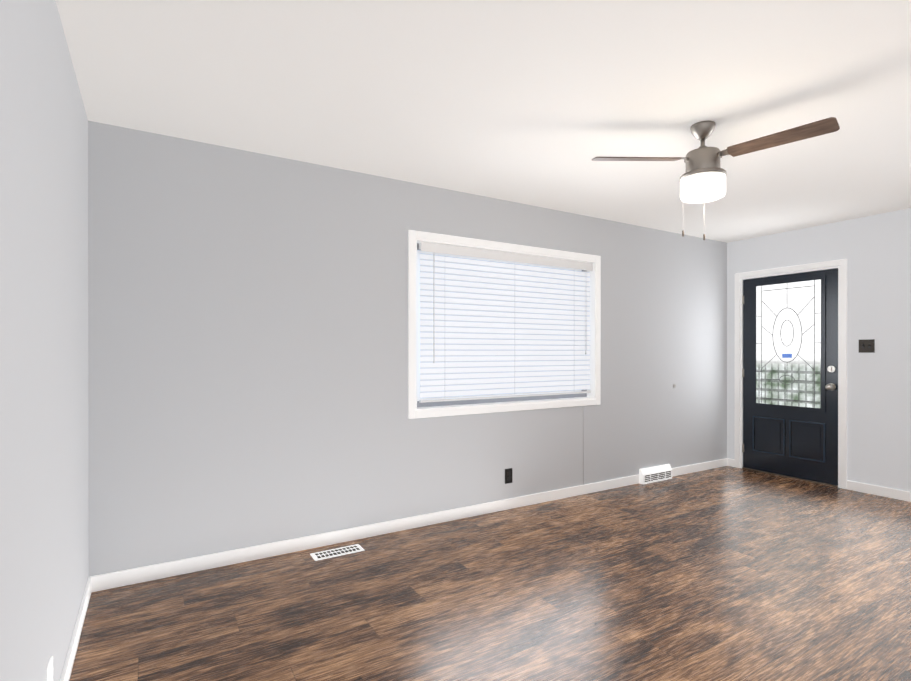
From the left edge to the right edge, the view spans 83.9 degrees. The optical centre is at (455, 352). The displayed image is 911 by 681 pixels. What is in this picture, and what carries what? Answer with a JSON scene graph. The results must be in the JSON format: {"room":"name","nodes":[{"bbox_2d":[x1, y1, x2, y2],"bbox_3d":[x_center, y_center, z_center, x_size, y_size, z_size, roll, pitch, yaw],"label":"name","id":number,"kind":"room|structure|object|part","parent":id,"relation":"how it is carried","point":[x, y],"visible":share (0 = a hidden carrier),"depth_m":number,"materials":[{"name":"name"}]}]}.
{"room":"empty living room","nodes":[
{"label":"empty living room","id":0,"kind":"room"},
{"bbox_2d":[0,0,88,680],"bbox_3d":[-0.832,0.023,0.700,0.150,2.440,4.390,0,0,-31],"label":"wall","id":1,"kind":"structure","parent":0,"point":[44,554],"depth_m":1.50,"materials":[{"name":"grey paint"}]},
{"bbox_2d":[47,656,52,680],"bbox_3d":[-1.282,1.037,1.603,0.009,0.116,0.072,0,0,-31],"label":"electrical outlet","id":2,"kind":"object","parent":1,"relation":"attached to","point":[50,671],"visible":0.98,"depth_m":1.59,"materials":[{"name":"white"}]},
{"bbox_2d":[60,575,95,680],"bbox_3d":[-0.797,1.202,0.804,0.016,0.082,4.170,0,0,-31],"label":"baseboard","id":3,"kind":"structure","parent":1,"relation":"attached to","point":[91,583],"depth_m":2.15,"materials":[{"name":"white wood"}]},
{"bbox_2d":[88,121,726,576],"bbox_3d":[0.499,0.018,4.149,5.986,2.440,0.150,0,0,-31],"label":"wall","id":4,"kind":"structure","parent":0,"point":[246,347],"depth_m":3.20,"materials":[{"name":"grey paint"}]},
{"bbox_2d":[96,458,731,591],"bbox_3d":[0.548,1.197,4.069,5.686,0.082,0.040,0,0,-31],"label":"baseboard","id":5,"kind":"structure","parent":4,"relation":"attached to","point":[101,582],"depth_m":3.32,"materials":[{"name":"white wood"}]},
{"bbox_2d":[408,230,600,418],"bbox_3d":[0.441,-0.200,4.102,1.890,1.325,0.170,0,0,-31],"label":"window","id":6,"kind":"structure","parent":4,"relation":"in","point":[412,236],"depth_m":3.92,"materials":[{"name":"white wood"}]},
{"bbox_2d":[419,242,592,402],"bbox_3d":[0.475,-0.218,4.077,1.705,1.154,0.071,0,0,-31],"label":"window blinds","id":7,"kind":"object","parent":6,"relation":"attached to","point":[491,327],"visible":1,"depth_m":4.01,"materials":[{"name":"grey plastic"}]},
{"bbox_2d":[505,468,511,483],"bbox_3d":[0.422,0.976,4.011,0.072,0.116,0.009,0,0,-31],"label":"electrical outlet","id":8,"kind":"object","parent":4,"relation":"attached to","point":[508,475],"visible":1,"depth_m":4.01,"materials":[{"name":"black plastic"}]},
{"bbox_2d":[583,406,583,484],"bbox_3d":[1.119,0.809,4.431,0.004,0.693,0.004,0,0,-31],"label":"cable","id":9,"kind":"object","parent":4,"relation":"attached to","point":[583,445],"visible":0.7,"depth_m":4.43,"materials":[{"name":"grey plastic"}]},
{"bbox_2d":[639,464,671,483],"bbox_3d":[1.936,1.169,4.886,0.430,0.135,0.044,0,0,-31],"label":"floor vent","id":10,"kind":"object","parent":4,"relation":"attached to","point":[655,474],"visible":0.98,"depth_m":4.86,"materials":[{"name":"white metal"}]},
{"bbox_2d":[55,0,910,242],"bbox_3d":[1.630,-1.249,2.265,5.986,0.100,4.540,0,0,-31],"label":"ceiling","id":11,"kind":"structure","parent":0,"point":[541,103],"depth_m":2.33,"materials":[{"name":"white paint"}]},
{"bbox_2d":[592,117,839,239],"bbox_3d":[1.370,-0.907,2.574,1.044,0.585,0.904,0,0,-31],"label":"fan","id":12,"kind":"object","parent":11,"relation":"hanging from","point":[702,156],"depth_m":2.60,"materials":[{"name":"brown wood"}]},
{"bbox_3d":[1.307,-0.878,2.679,0.224,0.126,0.224,0,0,-31],"label":"fan shade","id":13,"kind":"part","parent":12,"relation":"part of","materials":[{"name":"white glass"}]},
{"bbox_2d":[69,466,910,680],"bbox_3d":[1.630,1.291,2.269,5.986,0.100,4.540,0,0,-31],"label":"floor","id":14,"kind":"structure","parent":0,"point":[726,573],"depth_m":2.54,"materials":[{"name":"laminate"}]},
{"bbox_2d":[310,544,364,560],"bbox_3d":[-0.731,1.236,3.142,0.310,0.006,0.115,0,0,-31],"label":"floor vent","id":15,"kind":"object","parent":14,"relation":"in","point":[326,554],"visible":1,"depth_m":3.13,"materials":[{"name":"white metal"}]},
{"bbox_2d":[727,208,910,491],"bbox_3d":[4.170,0.018,3.707,0.150,2.440,4.390,0,0,-31],"label":"wall","id":16,"kind":"structure","parent":0,"point":[874,251],"depth_m":4.45,"materials":[{"name":"grey paint"}]},
{"bbox_2d":[742,268,837,484],"bbox_3d":[3.281,0.223,5.034,0.123,2.001,0.893,0,0,-31],"label":"door","id":17,"kind":"structure","parent":16,"relation":"in","point":[790,374],"depth_m":5.00,"materials":[{"name":"black wood"}]},
{"bbox_2d":[742,467,837,486],"bbox_3d":[3.351,1.232,5.069,0.150,0.010,0.884,0,0,-31],"label":"door threshold sill","id":18,"kind":"structure","parent":16,"relation":"attached to","point":[791,477],"depth_m":4.98,"materials":[{"name":"brown wood"}]},
{"bbox_2d":[735,259,846,488],"bbox_3d":[3.344,0.193,5.063,0.168,2.088,1.026,0,0,-31],"label":"door frame","id":19,"kind":"structure","parent":16,"relation":"attached to","point":[842,263],"depth_m":4.65,"materials":[{"name":"white wood"}]},
{"bbox_2d":[859,339,874,352],"bbox_3d":[3.617,-0.059,4.461,0.020,0.115,0.115,0,0,-31],"label":"light switch","id":20,"kind":"object","parent":16,"relation":"attached to","point":[867,346],"visible":1,"depth_m":4.46,"materials":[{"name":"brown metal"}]},
{"bbox_2d":[847,480,910,501],"bbox_3d":[4.340,1.198,3.263,0.016,0.082,3.090,0,0,-31],"label":"baseboard","id":21,"kind":"structure","parent":16,"relation":"attached to","point":[851,485],"depth_m":4.38,"materials":[{"name":"white wood"}]}
]}

